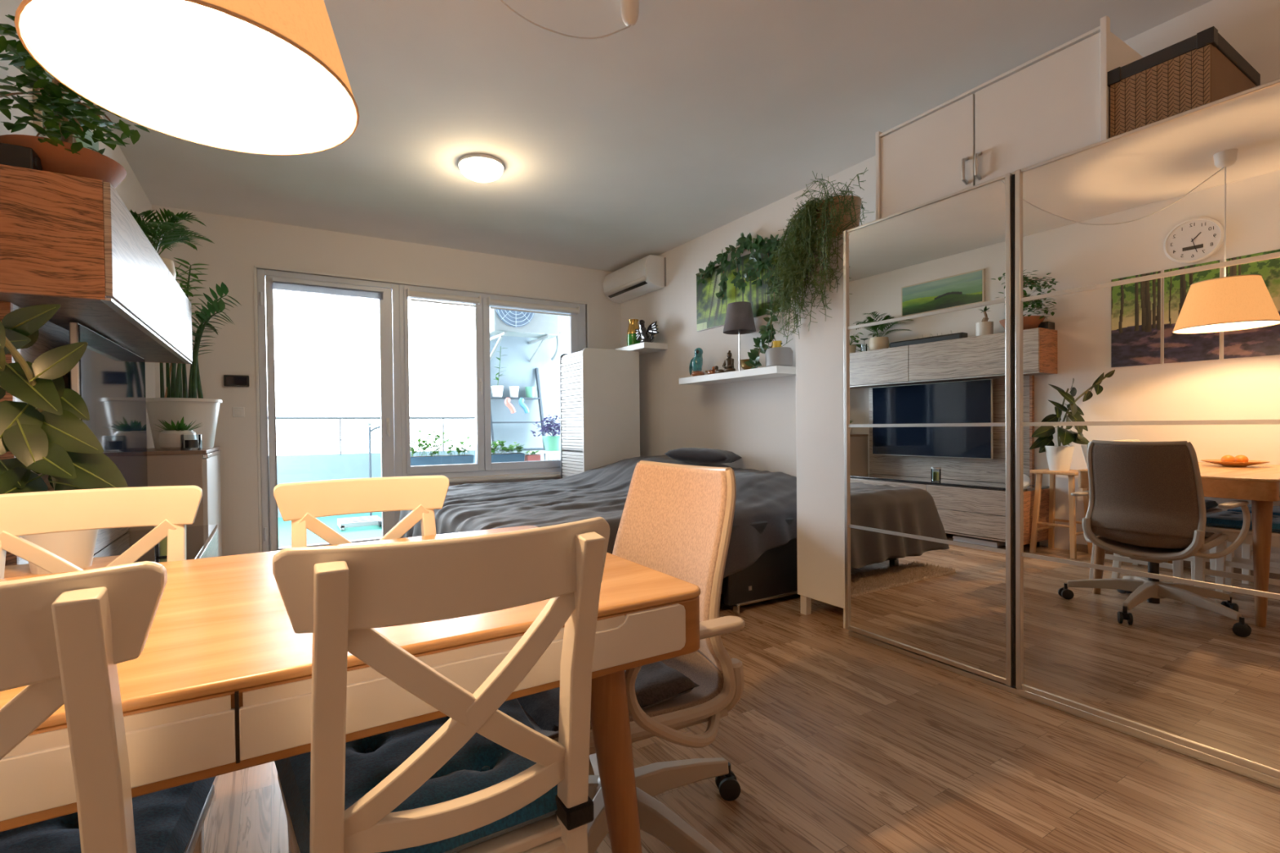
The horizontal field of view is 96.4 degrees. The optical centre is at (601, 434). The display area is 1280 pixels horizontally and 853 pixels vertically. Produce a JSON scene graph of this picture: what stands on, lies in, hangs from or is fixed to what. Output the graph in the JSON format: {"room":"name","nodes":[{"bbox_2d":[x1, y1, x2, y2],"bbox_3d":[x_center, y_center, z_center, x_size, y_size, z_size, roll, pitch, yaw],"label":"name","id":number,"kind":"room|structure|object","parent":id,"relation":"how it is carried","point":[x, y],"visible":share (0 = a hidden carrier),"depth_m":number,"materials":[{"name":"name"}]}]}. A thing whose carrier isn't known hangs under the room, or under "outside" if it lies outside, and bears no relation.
{"room":"studio apartment","nodes":[
{"label":"studio apartment","id":0,"kind":"room"},
{"bbox_2d":[0,133,126,188],"bbox_3d":[-1.706,-0.823,1.808,0.310,0.100,0.310,-1,1,-30],"label":"bowl","id":1,"kind":"object","parent":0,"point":[55,157],"depth_m":1.73,"materials":[{"name":"ceramic"}]},
{"bbox_2d":[0,0,155,448],"bbox_3d":[-1.626,-0.277,1.150,0.200,2.640,7.210,-1,1,-30],"label":"wall","id":2,"kind":"structure","parent":0,"point":[130,190],"depth_m":3.06,"materials":[{"name":"paint"}]},
{"bbox_2d":[0,301,128,565],"bbox_3d":[-2.188,0.056,2.397,0.039,0.930,1.530,-1,1,-30],"label":"panel","id":3,"kind":"object","parent":2,"relation":"attached to","point":[51,335],"visible":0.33,"depth_m":1.99,"materials":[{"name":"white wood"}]},
{"bbox_2d":[68,321,147,487],"bbox_3d":[-2.170,-0.046,2.498,0.100,0.710,1.160,-1,1,-30],"label":"television","id":4,"kind":"object","parent":3,"relation":"attached to","point":[109,378],"visible":0.52,"depth_m":2.45,"materials":[{"name":"black plastic"}]},
{"bbox_2d":[32,70,98,151],"bbox_3d":[-2.218,-1.254,2.385,0.024,0.305,0.785,-1,1,-30],"label":"picture","id":5,"kind":"object","parent":2,"relation":"attached to","point":[95,145],"visible":0.06,"depth_m":2.22,"materials":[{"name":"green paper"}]},
{"bbox_2d":[0,164,192,364],"bbox_3d":[-2.084,-0.589,2.466,0.315,0.360,1.885,-1,1,-30],"label":"upper cabinet","id":6,"kind":"object","parent":2,"relation":"attached to","point":[72,242],"visible":0.92,"depth_m":1.71,"materials":[{"name":"brown wood"}]},
{"bbox_2d":[0,142,42,170],"bbox_3d":[-1.713,-0.795,1.655,0.124,0.065,0.090,-1,1,-30],"label":"speaker","id":7,"kind":"object","parent":6,"relation":"on","point":[14,155],"visible":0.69,"depth_m":1.63},
{"bbox_2d":[0,13,149,188],"bbox_3d":[-1.658,-1.034,1.778,0.392,0.538,0.458,-1,1,-30],"label":"bonsai tree","id":8,"kind":"object","parent":6,"relation":"on","point":[67,156],"visible":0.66,"depth_m":1.71,"materials":[{"name":"green plant"}]},
{"bbox_2d":[128,208,214,279],"bbox_3d":[-2.286,-0.961,2.937,0.513,0.375,0.652,-1,1,-30],"label":"potted palm","id":9,"kind":"object","parent":6,"relation":"on","point":[169,232],"visible":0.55,"depth_m":2.90,"materials":[{"name":"green plant"}]},
{"bbox_2d":[174,264,202,297],"bbox_3d":[-2.465,-0.897,3.219,0.295,0.244,0.354,0,1,37],"label":"potted trailing plant","id":10,"kind":"object","parent":6,"relation":"on","point":[193,275],"visible":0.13,"depth_m":3.29,"materials":[{"name":"green plant"}]},
{"bbox_2d":[160,257,176,279],"bbox_3d":[-2.308,-0.838,2.938,0.190,0.130,0.189,-1,1,-30],"label":"pot","id":11,"kind":"object","parent":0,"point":[169,264],"depth_m":2.94,"materials":[{"name":"beige ceramic"}]},
{"bbox_2d":[158,430,196,450],"bbox_3d":[-2.462,0.032,3.317,0.180,0.115,0.179,-1,1,-30],"label":"pot","id":12,"kind":"object","parent":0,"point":[169,440],"depth_m":3.25,"materials":[{"name":"white ceramic"}]},
{"bbox_2d":[151,204,621,556],"bbox_3d":[-1.558,-0.330,5.135,3.860,2.640,0.350,-1,1,-30],"label":"wall","id":13,"kind":"structure","parent":0,"point":[241,244],"depth_m":4.33,"materials":[{"name":"paint"}]},
{"bbox_2d":[223,374,248,386],"bbox_3d":[-2.723,-0.403,4.256,0.160,0.085,0.024,-1,1,-30],"label":"wall display","id":14,"kind":"object","parent":13,"relation":"attached to","point":[230,380],"visible":1,"depth_m":4.25,"materials":[{"name":"black plastic"}]},
{"bbox_2d":[232,407,244,417],"bbox_3d":[-2.716,-0.171,4.267,0.075,0.074,0.014,-1,1,-30],"label":"wall switch","id":15,"kind":"object","parent":13,"relation":"attached to","point":[237,411],"visible":1,"depth_m":4.26,"materials":[{"name":"white plastic"}]},
{"bbox_2d":[272,276,383,299],"bbox_3d":[-2.168,-1.167,4.560,0.802,0.087,0.038,-1,1,-30],"label":"blind","id":16,"kind":"object","parent":13,"relation":"attached to","point":[278,283],"visible":1,"depth_m":4.53,"materials":[{"name":"white fabric"}]},
{"bbox_2d":[257,268,401,552],"bbox_3d":[-2.162,-0.136,4.615,1.037,2.288,0.148,-1,1,-30],"label":"door","id":17,"kind":"structure","parent":13,"relation":"in","point":[388,307],"depth_m":4.55,"materials":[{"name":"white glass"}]},
{"bbox_2d":[253,265,588,552],"bbox_3d":[-1.375,-0.161,5.046,2.873,2.300,0.026,-1,1,-30],"label":"trim","id":18,"kind":"structure","parent":13,"relation":"attached to","point":[255,267],"depth_m":4.35,"materials":[{"name":"white paint"}]},
{"bbox_2d":[409,428,474,466],"bbox_3d":[-1.604,0.120,5.553,0.737,0.351,0.223,-1,1,-30],"label":"planter","id":19,"kind":"object","parent":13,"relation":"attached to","point":[433,460],"visible":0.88,"depth_m":5.52,"materials":[{"name":"plastic"}]},
{"bbox_2d":[399,284,586,477],"bbox_3d":[-0.936,-0.464,5.315,1.797,1.676,0.140,-1,1,-30],"label":"window","id":20,"kind":"structure","parent":13,"relation":"in","point":[483,466],"depth_m":5.20,"materials":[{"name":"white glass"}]},
{"bbox_2d":[406,288,480,306],"bbox_3d":[-1.376,-1.199,4.999,0.634,0.093,0.065,-1,1,-30],"label":"roller blind","id":21,"kind":"object","parent":20,"relation":"attached to","point":[409,293],"visible":1,"depth_m":4.98,"materials":[{"name":"white fabric"}]},
{"bbox_2d":[491,440,524,462],"bbox_3d":[-1.045,0.166,5.873,0.520,0.238,0.217,-1,1,-30],"label":"planter","id":22,"kind":"object","parent":20,"relation":"attached to","point":[500,457],"visible":0.69,"depth_m":5.86,"materials":[{"name":"plastic"}]},
{"bbox_2d":[487,297,579,316],"bbox_3d":[-0.633,-1.212,5.422,0.924,0.093,0.065,-1,1,-30],"label":"roller blind","id":23,"kind":"object","parent":20,"relation":"attached to","point":[492,302],"visible":1,"depth_m":5.39,"materials":[{"name":"white fabric"}]},
{"bbox_2d":[448,472,560,483],"bbox_3d":[-0.878,0.394,5.262,1.837,0.025,0.150,-1,1,-30],"label":"trim","id":24,"kind":"structure","parent":13,"relation":"attached to","point":[558,474],"depth_m":5.19,"materials":[{"name":"white paint"}]},
{"bbox_2d":[523,449,541,461],"bbox_3d":[-0.750,0.230,6.042,0.247,0.140,0.198,-1,1,-30],"label":"planter","id":25,"kind":"object","parent":13,"relation":"attached to","point":[532,456],"visible":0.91,"depth_m":5.99,"materials":[{"name":"plastic"}]},
{"bbox_2d":[96,0,1212,271],"bbox_3d":[0.123,-1.689,2.135,4.260,0.120,7.210,-1,1,-30],"label":"ceiling","id":26,"kind":"structure","parent":0,"point":[658,134],"depth_m":2.88,"materials":[{"name":"paint"}]},
{"bbox_2d":[14,0,359,155],"bbox_3d":[-0.645,-1.084,0.926,0.448,1.042,0.448,-1,1,-30],"label":"pendant lamp","id":27,"kind":"object","parent":26,"relation":"hanging from","point":[256,77],"visible":1,"depth_m":1.04,"materials":[{"name":"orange fabric"}]},
{"bbox_2d":[457,153,503,182],"bbox_3d":[-0.728,-1.595,3.453,0.270,0.085,0.270,-1,1,-30],"label":"ceiling lamp","id":28,"kind":"object","parent":26,"relation":"attached to","point":[478,167],"visible":1,"depth_m":3.38,"materials":[{"name":"white plastic"}]},
{"bbox_2d":[620,0,639,26],"bbox_3d":[0.105,-1.575,2.120,0.070,0.107,0.070,-1,1,-30],"label":"ceiling rose","id":29,"kind":"object","parent":26,"relation":"attached to","point":[629,8],"visible":0.96,"depth_m":2.10,"materials":[{"name":"white plastic"}]},
{"bbox_2d":[498,0,631,39],"bbox_3d":[-0.288,-1.371,1.534,0.061,0.337,1.422,0,1,32],"label":"lamp cord","id":30,"kind":"object","parent":29,"relation":"hanging from","point":[500,1],"visible":1,"depth_m":1.81,"materials":[{"name":"white plastic"}]},
{"bbox_2d":[204,593,1279,852],"bbox_3d":[0.215,1.061,2.063,4.260,0.100,6.960,-1,1,-30],"label":"floor","id":31,"kind":"structure","parent":0,"point":[834,740],"depth_m":1.68,"materials":[{"name":"laminate"}]},
{"bbox_2d":[4,555,119,578],"bbox_3d":[-1.520,0.707,1.593,0.342,0.662,0.306,-1,1,-30],"label":"stool","id":32,"kind":"object","parent":31,"relation":"on","point":[23,570],"visible":0.06,"depth_m":1.62,"materials":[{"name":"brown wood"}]},
{"bbox_2d":[0,303,128,574],"bbox_3d":[-1.522,-0.010,1.543,0.462,0.774,0.333,0,1,38],"label":"rubber plant","id":33,"kind":"object","parent":32,"relation":"on","point":[48,436],"visible":0.76,"depth_m":1.52,"materials":[{"name":"green plant"}]},
{"bbox_2d":[0,485,202,578],"bbox_3d":[-1.057,0.582,1.124,0.441,0.912,0.492,-1,1,-30],"label":"dining chair","id":34,"kind":"object","parent":31,"relation":"on","point":[170,508],"visible":0.22,"depth_m":1.31,"materials":[{"name":"white paint"}]},
{"bbox_2d":[0,560,215,852],"bbox_3d":[-0.716,0.584,0.642,0.441,0.912,0.492,-1,1,-30],"label":"dining chair","id":35,"kind":"object","parent":31,"relation":"on","point":[64,637],"visible":0.88,"depth_m":0.54,"materials":[{"name":"white paint"}]},
{"bbox_2d":[0,776,215,852],"bbox_3d":[-0.737,0.553,0.678,0.441,0.059,0.370,-1,1,-30],"label":"cushion","id":36,"kind":"object","parent":35,"relation":"on","point":[169,820],"depth_m":0.78,"materials":[{"name":"blue fabric"}]},
{"bbox_2d":[93,524,217,563],"bbox_3d":[-1.982,0.775,2.455,0.432,0.510,1.640,-1,1,-30],"label":"tv stand","id":37,"kind":"object","parent":31,"relation":"on","point":[202,541],"visible":0.15,"depth_m":2.76,"materials":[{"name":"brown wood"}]},
{"bbox_2d":[154,525,167,557],"bbox_3d":[-1.868,0.454,2.449,0.082,0.130,0.082,-1,1,-30],"label":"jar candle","id":38,"kind":"object","parent":37,"relation":"on","point":[161,548],"visible":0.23,"depth_m":2.42,"materials":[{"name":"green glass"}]},
{"bbox_2d":[128,446,222,556],"bbox_3d":[-2.646,0.555,3.572,0.391,0.935,0.890,-1,1,-30],"label":"base cabinet","id":39,"kind":"object","parent":31,"relation":"on","point":[201,468],"visible":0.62,"depth_m":3.26,"materials":[{"name":"white paint"}]},
{"bbox_2d":[155,416,203,450],"bbox_3d":[-2.468,-0.009,3.329,0.248,0.196,0.232,-1,1,-43],"label":"potted succulent","id":40,"kind":"object","parent":39,"relation":"on","point":[170,438],"visible":0.98,"depth_m":3.25,"materials":[{"name":"green plant"}]},
{"bbox_2d":[180,434,202,450],"bbox_3d":[-2.366,0.043,3.291,0.104,0.090,0.104,-1,1,-30],"label":"glass","id":41,"kind":"object","parent":39,"relation":"on","point":[197,443],"visible":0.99,"depth_m":3.26,"materials":[{"name":"clear glass"}]},
{"bbox_2d":[146,257,239,449],"bbox_3d":[-2.561,-0.468,3.554,0.556,1.109,0.403,0,1,24],"label":"potted plant","id":42,"kind":"object","parent":39,"relation":"on","point":[174,404],"visible":0.57,"depth_m":3.50,"materials":[{"name":"green plant"}]},
{"bbox_2d":[0,525,700,852],"bbox_3d":[-0.610,0.659,1.019,1.397,0.754,0.804,-1,1,-30],"label":"dining table","id":43,"kind":"object","parent":31,"relation":"on","point":[220,683],"visible":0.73,"depth_m":0.77,"materials":[{"name":"brown wood"}]},
{"bbox_2d":[273,475,449,852],"bbox_3d":[-0.520,0.573,1.343,0.441,0.912,0.492,-1,1,-30],"label":"dining chair","id":44,"kind":"object","parent":31,"relation":"on","point":[300,503],"visible":0.19,"depth_m":1.52,"materials":[{"name":"white paint"}]},
{"bbox_2d":[272,516,609,852],"bbox_3d":[-0.262,0.576,0.895,0.441,0.912,0.492,-1,1,-30],"label":"dining chair","id":45,"kind":"object","parent":31,"relation":"on","point":[479,777],"visible":0.95,"depth_m":0.70,"materials":[{"name":"white paint"}]},
{"bbox_2d":[274,698,557,852],"bbox_3d":[-0.282,0.545,0.930,0.441,0.059,0.370,-1,1,-30],"label":"cushion","id":46,"kind":"object","parent":45,"relation":"on","point":[482,763],"depth_m":0.86,"materials":[{"name":"blue fabric"}]},
{"bbox_2d":[399,454,797,615],"bbox_3d":[0.018,0.594,3.863,2.388,0.791,2.112,-1,1,-30],"label":"bed","id":47,"kind":"object","parent":31,"relation":"on","point":[761,565],"visible":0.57,"depth_m":3.33,"materials":[{"name":"grey fabric"}]},
{"bbox_2d":[664,448,742,464],"bbox_3d":[0.779,0.160,4.380,0.500,0.126,0.380,0,1,32],"label":"pillow","id":48,"kind":"object","parent":47,"relation":"on","point":[705,455],"visible":1,"depth_m":4.24,"materials":[{"name":"grey fabric"}]},
{"bbox_2d":[559,347,639,478],"bbox_3d":[-0.019,0.100,5.355,0.590,1.742,0.475,-1,1,-30],"label":"tall cabinet","id":49,"kind":"object","parent":31,"relation":"on","point":[600,409],"visible":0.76,"depth_m":5.15,"materials":[{"name":"white paint"}]},
{"bbox_2d":[516,460,744,852],"bbox_3d":[0.013,0.551,1.382,0.779,0.942,0.745,0,1,24],"label":"office chair","id":50,"kind":"object","parent":31,"relation":"on","point":[677,520],"visible":0.44,"depth_m":1.34,"materials":[{"name":"beige fabric"}]},
{"bbox_2d":[516,661,699,731],"bbox_3d":[-0.029,0.589,1.385,0.370,0.062,0.380,-1,1,-30],"label":"seat cushion","id":51,"kind":"object","parent":50,"relation":"on","point":[659,686],"depth_m":1.28,"materials":[{"name":"grey fabric"}]},
{"bbox_2d":[795,234,848,630],"bbox_3d":[1.428,-0.017,3.150,0.634,2.000,0.338,-1,1,-30],"label":"tall cabinet","id":52,"kind":"object","parent":31,"relation":"on","point":[820,359],"visible":0.31,"depth_m":3.00,"materials":[{"name":"white paint"}]},
{"bbox_2d":[763,167,871,346],"bbox_3d":[1.146,-0.925,3.091,0.572,0.890,0.613,0,1,30],"label":"plant","id":53,"kind":"object","parent":52,"relation":"on","point":[832,215],"visible":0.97,"depth_m":2.94,"materials":[{"name":"green plant"}]},
{"bbox_2d":[843,78,1279,788],"bbox_3d":[1.864,-0.011,2.322,0.703,2.000,1.503,-1,1,-30],"label":"wardrobe","id":54,"kind":"object","parent":31,"relation":"on","point":[1062,372],"visible":1,"depth_m":1.96,"materials":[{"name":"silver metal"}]},
{"bbox_2d":[875,15,1142,219],"bbox_3d":[1.761,-1.226,2.472,0.618,0.432,0.870,-1,1,-30],"label":"wall cabinet","id":55,"kind":"object","parent":54,"relation":"on","point":[1055,103],"visible":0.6,"depth_m":2.23,"materials":[{"name":"white paint"}]},
{"bbox_2d":[1106,26,1260,137],"bbox_3d":[2.006,-1.128,1.967,0.484,0.240,0.260,-1,1,-30],"label":"storage box","id":56,"kind":"object","parent":54,"relation":"on","point":[1203,68],"visible":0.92,"depth_m":1.83,"materials":[{"name":"brown wicker"}]},
{"bbox_2d":[620,0,1279,476],"bbox_3d":[1.903,-0.342,3.157,0.200,2.640,7.210,-1,1,-30],"label":"wall","id":57,"kind":"structure","parent":0,"point":[754,420],"depth_m":4.43,"materials":[{"name":"paint"}]},
{"bbox_2d":[603,254,666,303],"bbox_3d":[0.299,-1.495,5.508,0.225,0.284,0.775,-1,1,-30],"label":"air conditioner","id":58,"kind":"object","parent":57,"relation":"attached to","point":[647,274],"visible":1,"depth_m":5.33,"materials":[{"name":"white plastic"}]},
{"bbox_2d":[608,280,647,297],"bbox_3d":[0.240,-1.392,5.482,0.029,0.020,0.663,-1,1,-30],"label":"outlet","id":59,"kind":"object","parent":58,"relation":"attached to","point":[632,286],"depth_m":5.46,"materials":[{"name":"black plastic"}]},
{"bbox_2d":[615,342,667,355],"bbox_3d":[0.367,-0.808,5.375,0.260,0.052,0.500,-1,1,-30],"label":"wall shelf","id":60,"kind":"object","parent":57,"relation":"attached to","point":[644,348],"visible":0.74,"depth_m":5.21,"materials":[{"name":"white paint"}]},
{"bbox_2d":[626,319,640,346],"bbox_3d":[0.305,-0.967,5.460,0.132,0.265,0.131,-1,1,-30],"label":"vase","id":61,"kind":"object","parent":60,"relation":"on","point":[631,340],"visible":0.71,"depth_m":5.41,"materials":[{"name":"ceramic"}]},
{"bbox_2d":[635,320,659,342],"bbox_3d":[0.411,-0.950,5.250,0.131,0.230,0.391,-1,1,-30],"label":"statue","id":62,"kind":"object","parent":60,"relation":"on","point":[642,333],"visible":0.94,"depth_m":5.23,"materials":[{"name":"black ceramic"}]},
{"bbox_2d":[679,365,795,385],"bbox_3d":[1.003,-0.437,4.270,0.260,0.050,1.055,-1,1,-30],"label":"wall shelf","id":63,"kind":"object","parent":57,"relation":"attached to","point":[774,371],"visible":0.8,"depth_m":4.09,"materials":[{"name":"white paint"}]},
{"bbox_2d":[688,347,704,376],"bbox_3d":[0.775,-0.584,4.631,0.113,0.241,0.137,-1,1,-30],"label":"parrot figurine","id":64,"kind":"object","parent":63,"relation":"on","point":[696,362],"visible":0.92,"depth_m":4.59,"materials":[{"name":"teal ceramic"}]},
{"bbox_2d":[705,366,715,374],"bbox_3d":[0.860,-0.500,4.488,0.054,0.074,0.136,-1,1,-30],"label":"bird figurine","id":65,"kind":"object","parent":63,"relation":"on","point":[713,371],"visible":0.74,"depth_m":4.46,"materials":[{"name":"brown ceramic"}]},
{"bbox_2d":[713,365,724,373],"bbox_3d":[0.900,-0.500,4.398,0.054,0.072,0.118,-1,1,-30],"label":"bird figurine","id":66,"kind":"object","parent":63,"relation":"on","point":[716,367],"visible":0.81,"depth_m":4.38,"materials":[{"name":"brown metal"}]},
{"bbox_2d":[722,350,735,372],"bbox_3d":[0.963,-0.552,4.307,0.080,0.174,0.116,-1,1,-30],"label":"seated statue","id":67,"kind":"object","parent":63,"relation":"on","point":[728,362],"visible":0.91,"depth_m":4.28,"materials":[{"name":"brown metal"}]},
{"bbox_2d":[723,301,755,370],"bbox_3d":[1.017,-0.714,4.216,0.239,0.505,0.239,-1,1,-30],"label":"table lamp","id":68,"kind":"object","parent":63,"relation":"on","point":[739,320],"visible":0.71,"depth_m":4.14,"materials":[{"name":"grey fabric"}]},
{"bbox_2d":[695,231,792,368],"bbox_3d":[0.972,-0.982,4.254,0.241,1.081,1.045,-1,1,-30],"label":"potted plant","id":69,"kind":"object","parent":63,"relation":"on","point":[775,355],"visible":0.93,"depth_m":4.11,"materials":[{"name":"green plant"}]},
{"bbox_2d":[771,340,782,347],"bbox_3d":[1.194,-0.604,3.897,0.068,0.070,0.068,-1,1,-30],"label":"pot","id":70,"kind":"object","parent":69,"relation":"on","point":[776,344],"depth_m":3.87,"materials":[{"name":"yellow ceramic"}]},
{"bbox_2d":[739,359,754,369],"bbox_3d":[1.065,-0.500,4.118,0.140,0.080,0.139,-1,1,-30],"label":"mortar","id":71,"kind":"object","parent":63,"relation":"on","point":[744,366],"visible":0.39,"depth_m":4.08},
{"bbox_2d":[764,346,792,366],"bbox_3d":[1.209,-0.524,3.895,0.180,0.130,0.180,-1,1,-30],"label":"pot","id":72,"kind":"object","parent":63,"relation":"on","point":[775,356],"depth_m":3.82,"materials":[{"name":"grey ceramic"}]},
{"bbox_2d":[696,242,793,331],"bbox_3d":[1.061,-1.119,4.391,0.018,0.490,1.025,-1,1,-30],"label":"picture","id":73,"kind":"object","parent":57,"relation":"attached to","point":[711,313],"visible":0.55,"depth_m":4.49,"materials":[{"name":"green paper"}]},
{"label":"outside","id":74,"kind":"structure","parent":0,"visible":0},
{"bbox_2d":[278,511,382,547],"bbox_3d":[-2.243,1.025,6.503,7.500,0.070,2.690,-1,1,-30],"label":"floor","id":75,"kind":"structure","parent":74,"point":[284,527],"depth_m":5.95,"materials":[{"name":"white tile"}]},
{"bbox_2d":[337,515,382,530],"bbox_3d":[-2.604,0.951,6.185,0.440,0.075,0.465,-1,1,-30],"label":"folded airer","id":76,"kind":"object","parent":75,"relation":"on","point":[343,523],"visible":0.94,"depth_m":6.10,"materials":[{"name":"white metal"}]},
{"bbox_2d":[268,449,475,517],"bbox_3d":[-2.876,0.608,7.601,7.500,0.750,0.150,-1,1,-30],"label":"parapet","id":77,"kind":"object","parent":75,"relation":"on","point":[319,467],"depth_m":7.20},
{"bbox_2d":[275,416,475,453],"bbox_3d":[-2.845,-0.006,7.528,7.300,0.478,0.036,-1,1,-30],"label":"balcony railing","id":78,"kind":"object","parent":77,"relation":"on","point":[340,418],"visible":0.24,"depth_m":7.30,"materials":[{"name":"grey metal"}]},
{"bbox_2d":[365,420,382,519],"bbox_3d":[-2.661,0.411,6.591,0.284,1.165,0.259,-1,1,10],"label":"stand","id":79,"kind":"object","parent":75,"relation":"on","point":[368,423],"visible":0.49,"depth_m":6.58,"materials":[{"name":"paint"}]},
{"bbox_2d":[490,368,548,460],"bbox_3d":[-0.949,0.079,6.675,0.680,1.799,0.572,-1,1,-30],"label":"ladder shelf","id":80,"kind":"object","parent":75,"relation":"on","point":[536,371],"visible":0.37,"depth_m":6.84,"materials":[{"name":"metal"}]},
{"bbox_2d":[490,386,503,396],"bbox_3d":[-1.231,-0.509,6.718,0.150,0.130,0.150,-1,1,-30],"label":"flower pot","id":81,"kind":"object","parent":80,"relation":"on","point":[496,391],"visible":0.87,"depth_m":6.66,"materials":[{"name":"white ceramic"}]},
{"bbox_2d":[493,346,507,386],"bbox_3d":[-1.202,-0.795,6.748,0.222,0.521,0.080,-1,1,-30],"label":"stem","id":82,"kind":"object","parent":81,"relation":"in","point":[496,378],"visible":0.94,"depth_m":6.74,"materials":[{"name":"green plant"}]},
{"bbox_2d":[504,397,515,413],"bbox_3d":[-1.066,-0.345,6.646,0.127,0.187,0.086,-1,1,0],"label":"hanging ornament","id":83,"kind":"object","parent":80,"relation":"hanging from","point":[507,402],"visible":1,"depth_m":6.62,"materials":[{"name":"pink plastic"}]},
{"bbox_2d":[508,386,519,397],"bbox_3d":[-1.048,-0.512,6.821,0.120,0.130,0.120,-1,1,-30],"label":"flower pot","id":84,"kind":"object","parent":80,"relation":"on","point":[513,390],"visible":0.87,"depth_m":6.78,"materials":[{"name":"white ceramic"}]},
{"bbox_2d":[518,397,529,413],"bbox_3d":[-0.918,-0.347,6.730,0.127,0.187,0.086,-1,1,0],"label":"hanging ornament","id":85,"kind":"object","parent":80,"relation":"hanging from","point":[522,404],"visible":1,"depth_m":6.71,"materials":[{"name":"blue plastic"}]},
{"bbox_2d":[524,386,535,397],"bbox_3d":[-0.866,-0.516,6.925,0.130,0.130,0.130,-1,1,-30],"label":"flower pot","id":86,"kind":"object","parent":80,"relation":"on","point":[530,391],"visible":0.87,"depth_m":6.88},
{"bbox_2d":[489,315,568,460],"bbox_3d":[-0.197,-0.551,7.507,2.900,3.010,0.150,-1,1,-30],"label":"wall","id":87,"kind":"structure","parent":75,"relation":"on","point":[518,371],"depth_m":7.00,"materials":[{"name":"white paint"}]},
{"bbox_2d":[489,306,562,362],"bbox_3d":[-0.892,-1.302,6.680,0.938,0.831,0.591,-1,1,-30],"label":"air conditioner","id":88,"kind":"object","parent":87,"relation":"attached to","point":[543,326],"visible":0.47,"depth_m":6.46,"materials":[{"name":"metal"}]},
{"bbox_2d":[497,309,533,326],"bbox_3d":[-0.950,-1.432,6.316,0.470,0.470,0.012,-1,1,-30],"label":"fan grille","id":89,"kind":"object","parent":88,"relation":"attached to","point":[504,317],"depth_m":6.31,"materials":[{"name":"metal"}]},
{"bbox_2d":[527,450,560,460],"bbox_3d":[-0.562,0.575,6.427,0.480,0.795,0.280,-1,1,-30],"label":"plant stand","id":90,"kind":"object","parent":75,"relation":"on","point":[539,452],"visible":0.18,"depth_m":6.28,"materials":[{"name":"white paint"}]},
{"bbox_2d":[528,414,560,451],"bbox_3d":[-0.558,-0.028,6.425,0.517,0.410,0.344,-1,1,-30],"label":"plant","id":91,"kind":"object","parent":90,"relation":"on","point":[552,443],"visible":0.89,"depth_m":6.36,"materials":[{"name":"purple plant"}]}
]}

